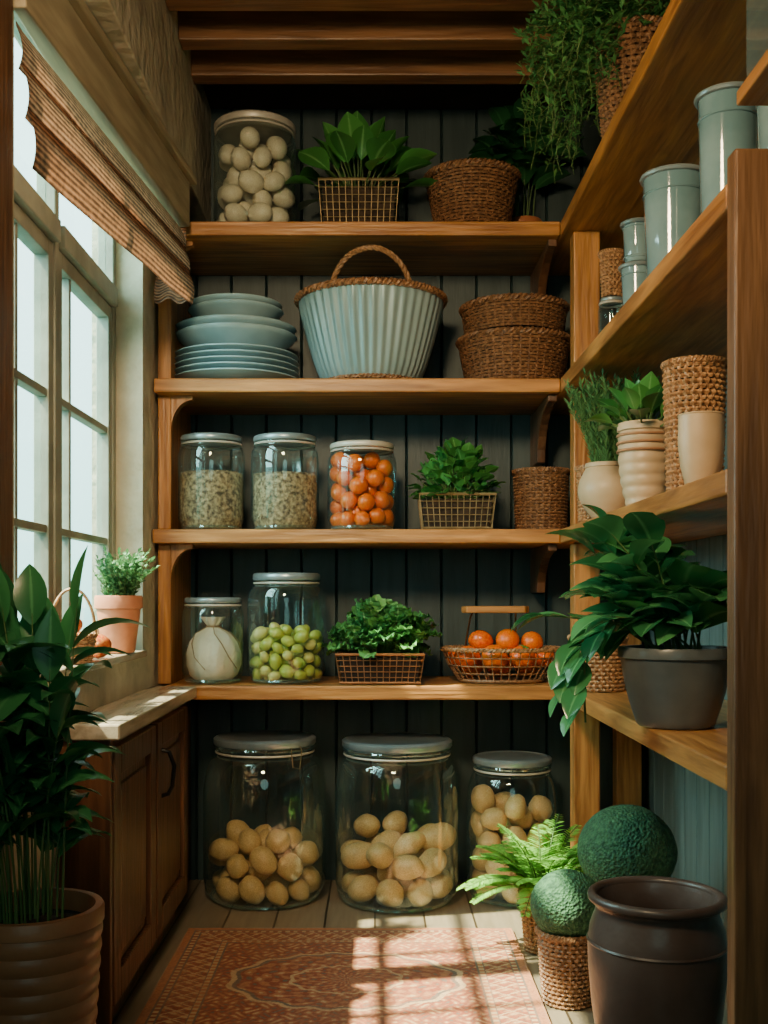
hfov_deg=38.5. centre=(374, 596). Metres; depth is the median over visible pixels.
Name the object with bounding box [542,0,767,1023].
shelving unit
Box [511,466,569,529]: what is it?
wicker basket
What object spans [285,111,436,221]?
potted plant
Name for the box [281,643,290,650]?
grape
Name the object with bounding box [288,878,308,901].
potato
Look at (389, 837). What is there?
potato
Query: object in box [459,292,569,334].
wicker basket
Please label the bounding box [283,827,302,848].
potato
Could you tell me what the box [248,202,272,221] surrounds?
egg
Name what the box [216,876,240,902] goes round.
potato
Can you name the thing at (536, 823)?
potato
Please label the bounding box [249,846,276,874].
potato
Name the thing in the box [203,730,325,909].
glass jar
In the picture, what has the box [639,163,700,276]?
canister
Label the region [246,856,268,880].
potato
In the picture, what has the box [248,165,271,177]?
egg
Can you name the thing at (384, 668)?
wire basket
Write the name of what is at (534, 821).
potato
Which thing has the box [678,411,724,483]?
ceramic cup
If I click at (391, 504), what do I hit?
orange
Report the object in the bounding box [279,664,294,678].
grape
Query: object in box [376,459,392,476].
orange
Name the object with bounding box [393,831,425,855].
potato
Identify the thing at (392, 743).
glass jar
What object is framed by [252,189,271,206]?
egg
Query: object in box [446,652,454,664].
orange
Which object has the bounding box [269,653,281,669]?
grape
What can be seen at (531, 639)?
orange
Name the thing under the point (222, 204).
egg
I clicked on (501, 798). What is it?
potato
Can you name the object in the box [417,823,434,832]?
potato
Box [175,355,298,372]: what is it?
plate
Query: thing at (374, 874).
potato
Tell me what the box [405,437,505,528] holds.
potted plant
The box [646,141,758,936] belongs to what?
wall
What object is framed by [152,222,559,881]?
shelving unit
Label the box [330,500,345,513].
orange
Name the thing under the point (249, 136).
egg
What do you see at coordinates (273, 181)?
egg
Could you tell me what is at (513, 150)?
potted plant
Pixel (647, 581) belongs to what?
potted plant
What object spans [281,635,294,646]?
grape
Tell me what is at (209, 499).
seeds
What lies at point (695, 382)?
wicker basket
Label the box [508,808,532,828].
potato
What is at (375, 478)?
orange
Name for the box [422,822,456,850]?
potato
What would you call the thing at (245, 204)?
egg
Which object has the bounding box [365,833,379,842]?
potato
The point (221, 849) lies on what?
potato
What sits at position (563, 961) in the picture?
wicker basket
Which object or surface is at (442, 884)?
potato
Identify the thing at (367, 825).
potato
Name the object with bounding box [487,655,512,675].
orange
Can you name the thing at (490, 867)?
potato
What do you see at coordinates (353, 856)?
potato
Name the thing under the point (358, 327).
basket
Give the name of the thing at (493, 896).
potato
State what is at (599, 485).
pot
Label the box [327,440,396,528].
glass jar
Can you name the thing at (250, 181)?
egg
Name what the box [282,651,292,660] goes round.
grape
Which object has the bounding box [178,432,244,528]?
glass jar
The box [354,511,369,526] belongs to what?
orange
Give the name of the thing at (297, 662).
grape
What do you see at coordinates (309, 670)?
grape
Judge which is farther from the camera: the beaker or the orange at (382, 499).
the orange at (382, 499)
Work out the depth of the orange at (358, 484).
3.16 m
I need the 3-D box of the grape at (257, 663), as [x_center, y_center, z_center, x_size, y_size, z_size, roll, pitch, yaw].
[-0.341,0.193,3.238,0.038,0.036,0.049,0,0,21]
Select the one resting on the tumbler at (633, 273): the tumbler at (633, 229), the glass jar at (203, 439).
the tumbler at (633, 229)
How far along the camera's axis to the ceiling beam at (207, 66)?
3.14 m
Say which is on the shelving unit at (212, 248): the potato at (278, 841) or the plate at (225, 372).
the plate at (225, 372)
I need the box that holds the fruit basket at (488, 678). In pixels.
[440,606,560,683]
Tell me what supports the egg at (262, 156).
in the glass jar at (228, 127)
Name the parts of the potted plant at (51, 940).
pot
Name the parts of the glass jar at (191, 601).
lid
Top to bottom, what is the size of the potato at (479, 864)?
0.089 m
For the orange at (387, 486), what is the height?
0.052 m
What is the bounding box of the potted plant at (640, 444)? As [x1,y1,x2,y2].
[584,371,666,505]
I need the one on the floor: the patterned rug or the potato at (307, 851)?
the patterned rug
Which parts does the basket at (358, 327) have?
handle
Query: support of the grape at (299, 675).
in the glass jar at (259, 578)
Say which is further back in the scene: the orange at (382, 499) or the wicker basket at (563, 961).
the orange at (382, 499)
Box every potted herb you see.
[93,545,159,652]
[562,367,645,517]
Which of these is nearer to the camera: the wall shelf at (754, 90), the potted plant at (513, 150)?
the wall shelf at (754, 90)
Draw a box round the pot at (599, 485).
[578,461,624,517]
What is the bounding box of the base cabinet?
[57,706,187,1023]
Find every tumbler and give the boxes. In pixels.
[618,260,646,304]
[620,217,645,262]
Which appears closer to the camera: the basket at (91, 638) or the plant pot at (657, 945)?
the plant pot at (657, 945)
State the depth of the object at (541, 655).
3.26 m
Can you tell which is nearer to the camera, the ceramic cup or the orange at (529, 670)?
the ceramic cup
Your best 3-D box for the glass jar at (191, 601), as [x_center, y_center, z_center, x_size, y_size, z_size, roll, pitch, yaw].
[-0.480,0.126,3.260,0.182,0.250,0.182,0,0,22]
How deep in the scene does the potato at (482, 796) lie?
3.29 m
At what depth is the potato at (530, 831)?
3.25 m
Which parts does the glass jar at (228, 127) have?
lid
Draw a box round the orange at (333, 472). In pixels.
[329,466,342,482]
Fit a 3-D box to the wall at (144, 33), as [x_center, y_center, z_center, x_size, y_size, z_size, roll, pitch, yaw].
[-0.583,-1.376,2.269,0.112,0.386,2.539,0,0,0]
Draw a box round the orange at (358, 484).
[349,476,367,493]
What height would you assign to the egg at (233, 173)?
0.070 m
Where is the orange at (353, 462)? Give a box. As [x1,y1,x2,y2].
[345,454,363,471]
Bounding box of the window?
[13,0,196,677]
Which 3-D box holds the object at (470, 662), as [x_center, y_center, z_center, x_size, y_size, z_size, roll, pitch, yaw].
[0.273,0.177,3.260,0.076,0.069,0.077,0,0,44]
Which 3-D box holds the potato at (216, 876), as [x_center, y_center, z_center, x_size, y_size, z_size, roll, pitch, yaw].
[-0.467,0.869,3.385,0.063,0.059,0.064,0,0,33]
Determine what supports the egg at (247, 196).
in the glass jar at (228, 127)
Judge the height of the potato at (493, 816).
0.067 m
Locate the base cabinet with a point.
(140, 872)
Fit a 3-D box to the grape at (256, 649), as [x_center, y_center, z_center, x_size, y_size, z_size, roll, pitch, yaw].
[-0.341,0.150,3.241,0.038,0.039,0.047,0,0,-11]
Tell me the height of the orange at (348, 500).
0.050 m
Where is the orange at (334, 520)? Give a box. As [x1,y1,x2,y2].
[330,512,342,527]
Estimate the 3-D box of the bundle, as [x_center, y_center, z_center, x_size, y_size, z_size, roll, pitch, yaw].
[-0.481,0.152,3.261,0.167,0.186,0.170,0,0,0]
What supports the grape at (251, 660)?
in the glass jar at (259, 578)
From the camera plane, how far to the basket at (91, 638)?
2.37 m
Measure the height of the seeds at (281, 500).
0.163 m
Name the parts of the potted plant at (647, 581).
pot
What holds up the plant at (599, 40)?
on the shelving unit at (708, 295)
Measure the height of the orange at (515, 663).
0.071 m
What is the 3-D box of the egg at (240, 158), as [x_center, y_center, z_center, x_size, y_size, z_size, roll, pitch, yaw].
[-0.391,-1.275,3.202,0.060,0.060,0.072,0,0,-3]
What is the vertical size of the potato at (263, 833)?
0.091 m
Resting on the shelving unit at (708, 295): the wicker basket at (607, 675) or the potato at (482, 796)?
the wicker basket at (607, 675)
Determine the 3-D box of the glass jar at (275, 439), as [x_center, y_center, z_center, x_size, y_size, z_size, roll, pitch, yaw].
[-0.266,-0.336,3.250,0.200,0.277,0.200,0,0,22]
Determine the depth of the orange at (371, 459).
3.23 m
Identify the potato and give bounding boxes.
[208,853,226,865]
[209,838,238,860]
[212,869,221,886]
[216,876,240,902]
[220,865,244,880]
[226,819,248,842]
[226,854,248,878]
[238,828,260,854]
[238,849,248,858]
[238,875,264,904]
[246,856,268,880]
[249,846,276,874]
[254,824,271,832]
[258,829,273,853]
[262,875,288,897]
[265,829,290,853]
[266,881,288,905]
[275,851,290,871]
[276,853,302,881]
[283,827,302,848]
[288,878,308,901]
[293,841,318,864]
[299,866,321,892]
[340,839,361,852]
[341,841,371,869]
[341,871,361,892]
[347,874,378,901]
[353,813,380,837]
[354,866,376,874]
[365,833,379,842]
[366,842,393,868]
[368,872,380,882]
[371,830,401,853]
[376,879,403,906]
[377,854,398,880]
[382,810,407,834]
[391,855,423,879]
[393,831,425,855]
[398,877,417,897]
[407,878,432,906]
[414,849,423,857]
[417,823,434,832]
[419,848,446,877]
[421,869,451,879]
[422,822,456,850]
[425,873,452,898]
[470,810,493,836]
[471,784,494,812]
[472,847,487,870]
[472,869,486,880]
[476,874,497,899]
[477,831,500,852]
[480,807,507,829]
[485,860,510,875]
[494,791,512,811]
[498,820,510,837]
[502,885,519,903]
[503,826,527,852]
[505,794,526,820]
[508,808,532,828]
[526,807,536,829]
[527,825,549,847]
[528,795,552,821]
[531,822,551,839]
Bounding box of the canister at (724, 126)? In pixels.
[694,81,757,213]
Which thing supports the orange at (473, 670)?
in the fruit basket at (488, 678)
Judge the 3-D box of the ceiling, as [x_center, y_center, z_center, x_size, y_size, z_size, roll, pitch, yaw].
[0.045,-1.595,1.180,1.690,0.050,4.760,0,0,0]
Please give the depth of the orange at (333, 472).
3.23 m
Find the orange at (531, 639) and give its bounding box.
[521,631,542,648]
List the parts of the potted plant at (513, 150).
pot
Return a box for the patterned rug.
[135,928,550,1023]
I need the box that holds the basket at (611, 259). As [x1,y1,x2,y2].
[597,248,623,297]
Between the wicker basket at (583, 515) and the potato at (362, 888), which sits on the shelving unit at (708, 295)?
the wicker basket at (583, 515)
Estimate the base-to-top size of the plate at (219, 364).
0.030 m
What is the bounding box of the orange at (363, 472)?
[353,468,368,478]
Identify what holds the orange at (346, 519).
in the glass jar at (348, 446)
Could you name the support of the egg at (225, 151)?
in the glass jar at (228, 127)
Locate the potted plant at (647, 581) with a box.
[510,504,726,736]
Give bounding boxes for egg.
[216,213,227,221]
[217,184,238,209]
[218,144,235,164]
[219,160,232,171]
[219,184,242,203]
[223,203,247,221]
[226,166,241,186]
[230,147,250,170]
[238,141,257,160]
[238,170,263,193]
[239,201,251,221]
[240,127,259,148]
[242,189,252,204]
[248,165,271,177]
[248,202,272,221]
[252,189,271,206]
[253,146,271,167]
[263,172,284,191]
[265,136,286,159]
[269,207,289,221]
[270,186,294,208]
[272,155,290,167]
[272,161,291,181]
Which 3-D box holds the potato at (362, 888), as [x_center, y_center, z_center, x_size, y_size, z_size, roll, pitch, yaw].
[-0.032,0.856,3.232,0.084,0.077,0.101,0,0,27]
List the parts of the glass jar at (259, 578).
lid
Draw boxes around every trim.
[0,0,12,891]
[165,0,668,10]
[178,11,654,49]
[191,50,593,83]
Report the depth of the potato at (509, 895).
3.21 m
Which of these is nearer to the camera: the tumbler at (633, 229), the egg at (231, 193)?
the tumbler at (633, 229)
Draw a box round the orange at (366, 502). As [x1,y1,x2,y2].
[357,493,374,510]
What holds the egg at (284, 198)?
in the glass jar at (228, 127)
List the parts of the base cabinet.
panel, door, handle, door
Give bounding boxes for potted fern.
[457,814,584,954]
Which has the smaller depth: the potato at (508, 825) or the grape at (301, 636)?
the grape at (301, 636)
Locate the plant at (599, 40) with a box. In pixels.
[511,0,670,180]
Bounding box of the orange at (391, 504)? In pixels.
[387,494,393,509]
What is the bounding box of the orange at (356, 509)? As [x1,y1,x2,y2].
[350,504,365,515]
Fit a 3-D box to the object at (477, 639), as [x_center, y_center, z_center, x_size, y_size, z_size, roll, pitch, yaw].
[0.316,0.130,3.288,0.072,0.066,0.074,0,0,-41]
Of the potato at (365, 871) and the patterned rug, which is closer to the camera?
the patterned rug
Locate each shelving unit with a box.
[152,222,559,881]
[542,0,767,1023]
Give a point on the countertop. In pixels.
(124, 716)
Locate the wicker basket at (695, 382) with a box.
[660,355,726,490]
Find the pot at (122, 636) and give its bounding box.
[94,595,142,652]
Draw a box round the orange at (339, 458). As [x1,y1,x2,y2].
[332,451,347,467]
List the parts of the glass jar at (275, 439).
lid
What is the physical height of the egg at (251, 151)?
0.060 m
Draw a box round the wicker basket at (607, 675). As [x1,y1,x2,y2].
[567,634,628,691]
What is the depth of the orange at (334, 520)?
3.21 m
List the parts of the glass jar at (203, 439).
lid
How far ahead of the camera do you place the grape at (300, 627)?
3.23 m
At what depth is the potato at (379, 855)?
3.16 m
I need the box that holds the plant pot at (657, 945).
[586,876,726,1023]
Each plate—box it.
[174,361,299,377]
[174,367,295,377]
[175,343,298,361]
[175,349,298,366]
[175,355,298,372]
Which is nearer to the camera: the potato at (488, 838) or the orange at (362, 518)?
the orange at (362, 518)
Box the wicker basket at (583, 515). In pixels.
[574,465,590,522]
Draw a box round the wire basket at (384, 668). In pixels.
[335,651,424,683]
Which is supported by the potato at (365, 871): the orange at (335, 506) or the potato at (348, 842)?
the potato at (348, 842)
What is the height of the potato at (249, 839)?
0.078 m
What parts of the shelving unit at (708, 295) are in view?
post, post, post, post, post, post, post, shelf, shelf, shelf, shelf, panel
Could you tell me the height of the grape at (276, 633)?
0.037 m
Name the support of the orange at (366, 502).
in the glass jar at (348, 446)
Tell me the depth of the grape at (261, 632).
3.22 m
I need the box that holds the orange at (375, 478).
[366,470,383,486]
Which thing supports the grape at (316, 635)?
on the grape at (317, 649)
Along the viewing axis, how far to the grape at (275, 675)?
3.18 m
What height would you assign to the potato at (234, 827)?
0.090 m
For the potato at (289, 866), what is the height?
0.083 m
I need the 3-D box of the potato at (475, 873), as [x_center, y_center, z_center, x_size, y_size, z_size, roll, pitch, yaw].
[0.330,0.862,3.361,0.068,0.097,0.069,0,0,9]
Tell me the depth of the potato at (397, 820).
3.37 m
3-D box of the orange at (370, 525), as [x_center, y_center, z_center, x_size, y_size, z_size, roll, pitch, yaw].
[-0.015,-0.225,3.235,0.045,0.047,0.046,0,0,40]
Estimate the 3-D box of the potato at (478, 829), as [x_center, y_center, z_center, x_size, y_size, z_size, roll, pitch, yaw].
[0.327,0.688,3.342,0.074,0.086,0.087,0,0,8]
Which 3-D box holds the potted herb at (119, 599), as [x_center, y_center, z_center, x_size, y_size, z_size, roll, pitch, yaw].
[-0.639,0.005,2.840,0.167,0.276,0.218,0,0,-11]
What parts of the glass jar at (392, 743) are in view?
lid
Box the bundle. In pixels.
[184,617,240,680]
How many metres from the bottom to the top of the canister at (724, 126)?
0.272 m
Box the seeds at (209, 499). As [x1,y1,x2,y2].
[180,469,242,528]
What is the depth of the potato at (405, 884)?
3.24 m
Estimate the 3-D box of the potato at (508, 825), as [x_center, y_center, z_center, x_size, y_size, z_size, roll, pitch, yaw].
[0.407,0.709,3.354,0.065,0.070,0.087,0,0,-12]
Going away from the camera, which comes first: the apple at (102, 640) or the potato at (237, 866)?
the apple at (102, 640)
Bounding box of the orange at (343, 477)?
[336,469,351,485]
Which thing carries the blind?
attached to the window
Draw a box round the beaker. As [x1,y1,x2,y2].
[755,106,767,148]
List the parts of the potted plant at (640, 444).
pot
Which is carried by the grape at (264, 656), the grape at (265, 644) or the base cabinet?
the grape at (265, 644)
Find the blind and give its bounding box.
[16,22,193,303]
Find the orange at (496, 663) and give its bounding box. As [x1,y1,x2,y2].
[481,645,507,669]
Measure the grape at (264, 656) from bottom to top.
0.035 m
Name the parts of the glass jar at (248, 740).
lid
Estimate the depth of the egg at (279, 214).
3.21 m
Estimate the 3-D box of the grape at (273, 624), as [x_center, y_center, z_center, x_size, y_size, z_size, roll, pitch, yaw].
[-0.296,0.091,3.256,0.029,0.035,0.036,0,0,41]
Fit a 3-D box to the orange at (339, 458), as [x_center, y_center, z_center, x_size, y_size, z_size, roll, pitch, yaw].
[-0.100,-0.400,3.213,0.047,0.050,0.049,0,0,33]
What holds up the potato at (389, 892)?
in the glass jar at (392, 743)
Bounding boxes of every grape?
[249,656,258,667]
[250,635,260,642]
[252,626,268,639]
[252,657,265,668]
[252,668,261,680]
[253,641,262,653]
[259,637,274,650]
[259,651,269,662]
[259,666,270,676]
[268,627,284,639]
[268,648,274,659]
[268,671,280,680]
[269,622,279,628]
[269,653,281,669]
[272,642,283,653]
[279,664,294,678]
[281,625,291,635]
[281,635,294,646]
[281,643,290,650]
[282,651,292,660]
[282,658,292,665]
[290,650,304,657]
[291,644,303,653]
[292,657,303,667]
[293,625,306,634]
[293,670,306,680]
[294,630,308,643]
[303,652,314,662]
[303,665,314,676]
[304,639,316,649]
[309,630,321,640]
[310,642,321,653]
[311,654,320,667]
[312,668,320,679]
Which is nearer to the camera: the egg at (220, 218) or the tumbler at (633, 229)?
the tumbler at (633, 229)
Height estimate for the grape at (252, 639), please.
0.031 m
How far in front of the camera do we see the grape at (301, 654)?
3.22 m
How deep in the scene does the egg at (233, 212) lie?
3.19 m
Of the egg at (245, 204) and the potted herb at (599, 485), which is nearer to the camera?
the potted herb at (599, 485)
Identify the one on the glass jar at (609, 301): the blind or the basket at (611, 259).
the basket at (611, 259)
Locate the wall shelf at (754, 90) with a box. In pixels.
[737,49,767,105]
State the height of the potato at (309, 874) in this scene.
0.079 m
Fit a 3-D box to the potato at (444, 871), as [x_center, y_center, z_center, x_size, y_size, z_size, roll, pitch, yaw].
[0.187,0.861,3.359,0.076,0.071,0.094,0,0,-38]
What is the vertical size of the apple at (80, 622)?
0.037 m
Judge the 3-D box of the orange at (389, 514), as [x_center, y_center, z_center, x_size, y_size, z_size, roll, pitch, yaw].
[0.031,-0.236,3.235,0.050,0.052,0.050,0,0,-8]
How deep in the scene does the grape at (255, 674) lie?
3.25 m
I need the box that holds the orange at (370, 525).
[366,513,375,528]
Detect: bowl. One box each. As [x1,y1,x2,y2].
[175,322,296,349]
[176,314,296,334]
[188,299,283,319]
[189,293,282,309]
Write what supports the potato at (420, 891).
in the glass jar at (392, 743)
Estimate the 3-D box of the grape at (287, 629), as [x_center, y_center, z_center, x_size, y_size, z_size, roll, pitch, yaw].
[-0.264,0.103,3.238,0.040,0.043,0.037,0,0,23]
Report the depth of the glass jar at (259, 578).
3.22 m
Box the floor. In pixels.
[113,879,726,1023]
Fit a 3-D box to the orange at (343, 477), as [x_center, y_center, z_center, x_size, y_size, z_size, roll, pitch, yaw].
[-0.090,-0.347,3.200,0.047,0.050,0.050,0,0,-1]
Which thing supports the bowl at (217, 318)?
on the bowl at (222, 332)
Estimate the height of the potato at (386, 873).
0.081 m
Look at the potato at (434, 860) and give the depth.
3.20 m
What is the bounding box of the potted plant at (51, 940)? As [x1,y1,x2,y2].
[0,546,151,1023]
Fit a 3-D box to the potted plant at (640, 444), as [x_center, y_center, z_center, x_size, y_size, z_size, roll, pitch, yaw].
[0.620,-0.354,2.528,0.273,0.316,0.254,0,0,5]
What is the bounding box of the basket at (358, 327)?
[294,244,447,377]
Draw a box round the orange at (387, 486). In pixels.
[377,476,393,493]
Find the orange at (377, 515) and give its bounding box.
[369,507,385,524]
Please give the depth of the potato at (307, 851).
3.27 m
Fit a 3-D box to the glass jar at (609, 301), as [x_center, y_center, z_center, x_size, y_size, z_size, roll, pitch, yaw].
[0.615,-0.702,2.860,0.068,0.147,0.068,0,0,42]
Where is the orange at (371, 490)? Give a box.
[362,484,376,494]
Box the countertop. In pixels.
[70,686,196,739]
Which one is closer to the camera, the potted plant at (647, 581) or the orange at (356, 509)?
the potted plant at (647, 581)
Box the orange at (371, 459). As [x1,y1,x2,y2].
[363,452,379,468]
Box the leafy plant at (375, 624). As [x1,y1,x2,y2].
[321,594,442,657]
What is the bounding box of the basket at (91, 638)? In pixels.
[53,588,97,663]
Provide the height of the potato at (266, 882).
0.065 m
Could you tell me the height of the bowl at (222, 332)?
0.066 m
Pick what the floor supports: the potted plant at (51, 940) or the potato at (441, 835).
the potted plant at (51, 940)
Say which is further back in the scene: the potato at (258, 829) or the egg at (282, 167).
the potato at (258, 829)
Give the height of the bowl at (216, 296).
0.060 m
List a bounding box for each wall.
[13,10,171,889]
[84,0,210,221]
[176,109,645,879]
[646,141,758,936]
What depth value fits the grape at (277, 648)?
3.18 m
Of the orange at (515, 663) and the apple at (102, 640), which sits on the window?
the apple at (102, 640)
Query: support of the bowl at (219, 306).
on the bowl at (217, 318)
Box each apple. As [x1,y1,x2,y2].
[77,619,82,631]
[93,630,111,657]
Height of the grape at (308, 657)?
0.033 m
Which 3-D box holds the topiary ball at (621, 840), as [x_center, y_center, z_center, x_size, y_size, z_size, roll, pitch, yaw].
[0.600,0.604,2.619,0.232,0.216,0.232,0,0,42]
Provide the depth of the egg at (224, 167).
3.29 m
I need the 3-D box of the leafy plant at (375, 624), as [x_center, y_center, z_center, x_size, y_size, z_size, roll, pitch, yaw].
[0.016,0.084,3.244,0.363,0.183,0.243,0,0,10]
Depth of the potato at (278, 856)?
3.29 m
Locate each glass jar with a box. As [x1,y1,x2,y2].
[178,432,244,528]
[182,597,243,683]
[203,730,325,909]
[214,110,295,221]
[247,573,324,683]
[251,432,318,528]
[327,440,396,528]
[335,732,458,912]
[466,751,557,906]
[598,296,622,334]
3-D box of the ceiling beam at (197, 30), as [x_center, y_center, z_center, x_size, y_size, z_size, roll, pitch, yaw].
[0.172,-1.530,2.970,1.396,0.080,0.060,0,0,0]
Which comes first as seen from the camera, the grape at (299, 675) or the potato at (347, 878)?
the grape at (299, 675)
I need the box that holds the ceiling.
[178,11,596,110]
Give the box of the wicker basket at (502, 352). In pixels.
[455,326,569,378]
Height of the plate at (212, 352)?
0.030 m
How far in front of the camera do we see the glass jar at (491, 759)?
3.28 m
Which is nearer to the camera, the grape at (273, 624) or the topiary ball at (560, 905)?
the topiary ball at (560, 905)
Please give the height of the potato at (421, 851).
0.085 m
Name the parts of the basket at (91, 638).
handle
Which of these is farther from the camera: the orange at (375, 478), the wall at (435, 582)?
the wall at (435, 582)
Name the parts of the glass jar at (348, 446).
lid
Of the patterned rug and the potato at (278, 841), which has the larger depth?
the potato at (278, 841)
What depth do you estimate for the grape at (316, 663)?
3.25 m
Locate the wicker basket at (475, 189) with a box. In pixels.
[423,157,521,221]
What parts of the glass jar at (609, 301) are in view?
lid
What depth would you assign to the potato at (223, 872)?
3.31 m
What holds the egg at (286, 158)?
in the glass jar at (228, 127)
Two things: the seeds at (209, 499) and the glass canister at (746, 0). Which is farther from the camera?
the seeds at (209, 499)
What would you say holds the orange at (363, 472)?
in the glass jar at (348, 446)
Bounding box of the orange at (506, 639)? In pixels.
[495,629,519,648]
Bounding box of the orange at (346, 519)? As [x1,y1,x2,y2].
[339,511,354,527]
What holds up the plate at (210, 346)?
on the plate at (212, 352)
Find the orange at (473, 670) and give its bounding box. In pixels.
[459,656,482,675]
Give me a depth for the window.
2.46 m
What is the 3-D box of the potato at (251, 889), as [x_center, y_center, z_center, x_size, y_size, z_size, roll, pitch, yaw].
[-0.359,0.852,3.209,0.077,0.087,0.074,0,0,-1]
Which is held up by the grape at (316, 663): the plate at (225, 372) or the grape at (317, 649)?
the grape at (317, 649)
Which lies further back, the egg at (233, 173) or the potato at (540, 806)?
the potato at (540, 806)
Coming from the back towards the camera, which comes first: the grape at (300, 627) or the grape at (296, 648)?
the grape at (300, 627)
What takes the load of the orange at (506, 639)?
in the fruit basket at (488, 678)
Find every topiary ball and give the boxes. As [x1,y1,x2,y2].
[530,869,595,936]
[577,804,677,881]
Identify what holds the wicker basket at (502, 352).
on the shelving unit at (212, 248)
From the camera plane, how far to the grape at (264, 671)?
3.19 m
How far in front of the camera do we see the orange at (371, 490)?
3.21 m
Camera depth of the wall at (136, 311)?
3.03 m
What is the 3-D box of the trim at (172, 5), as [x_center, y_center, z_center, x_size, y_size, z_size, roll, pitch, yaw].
[0.172,-1.530,2.770,1.396,0.080,0.060,0,0,0]
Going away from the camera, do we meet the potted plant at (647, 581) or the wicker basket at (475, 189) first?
the potted plant at (647, 581)
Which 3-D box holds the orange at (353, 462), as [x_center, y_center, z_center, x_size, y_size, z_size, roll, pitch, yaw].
[-0.059,-0.388,3.183,0.053,0.053,0.050,0,0,29]
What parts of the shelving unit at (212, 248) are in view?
shelf, shelf, shelf, shelf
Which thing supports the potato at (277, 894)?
in the glass jar at (248, 740)
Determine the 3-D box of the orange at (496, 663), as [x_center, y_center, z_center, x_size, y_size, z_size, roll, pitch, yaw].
[0.353,0.178,3.242,0.079,0.075,0.079,0,0,-23]
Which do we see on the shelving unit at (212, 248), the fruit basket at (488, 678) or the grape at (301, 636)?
the fruit basket at (488, 678)
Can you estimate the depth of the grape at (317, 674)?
3.25 m
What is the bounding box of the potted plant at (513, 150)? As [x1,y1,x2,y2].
[467,96,586,221]
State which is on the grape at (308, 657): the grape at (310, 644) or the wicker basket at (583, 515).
the grape at (310, 644)
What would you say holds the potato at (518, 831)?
in the glass jar at (491, 759)
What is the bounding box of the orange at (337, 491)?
[331,485,347,501]
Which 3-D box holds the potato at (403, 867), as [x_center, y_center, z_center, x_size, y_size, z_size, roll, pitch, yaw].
[0.094,0.783,3.182,0.101,0.073,0.070,0,0,20]
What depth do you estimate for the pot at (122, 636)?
2.80 m
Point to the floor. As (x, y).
(196, 909)
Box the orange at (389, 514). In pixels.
[381,508,393,524]
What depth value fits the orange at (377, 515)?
3.18 m
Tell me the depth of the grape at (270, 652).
3.22 m
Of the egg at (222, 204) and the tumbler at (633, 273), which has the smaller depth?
the tumbler at (633, 273)
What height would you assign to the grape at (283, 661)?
0.032 m
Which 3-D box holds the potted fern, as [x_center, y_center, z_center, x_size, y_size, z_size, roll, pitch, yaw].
[0.433,0.743,2.821,0.407,0.330,0.410,0,0,37]
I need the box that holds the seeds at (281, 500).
[253,471,316,528]
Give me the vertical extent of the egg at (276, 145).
0.071 m
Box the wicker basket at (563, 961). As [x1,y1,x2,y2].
[534,925,591,1010]
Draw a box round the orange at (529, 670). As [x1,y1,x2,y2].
[514,664,537,675]
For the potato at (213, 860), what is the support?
on the potato at (223, 872)
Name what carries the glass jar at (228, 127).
on the shelving unit at (212, 248)
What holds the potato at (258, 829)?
in the glass jar at (248, 740)
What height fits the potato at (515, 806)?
0.072 m
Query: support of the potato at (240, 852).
on the potato at (223, 872)
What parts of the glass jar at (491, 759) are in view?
lid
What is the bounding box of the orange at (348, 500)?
[340,492,357,508]
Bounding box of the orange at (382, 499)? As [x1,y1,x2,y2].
[373,491,389,508]

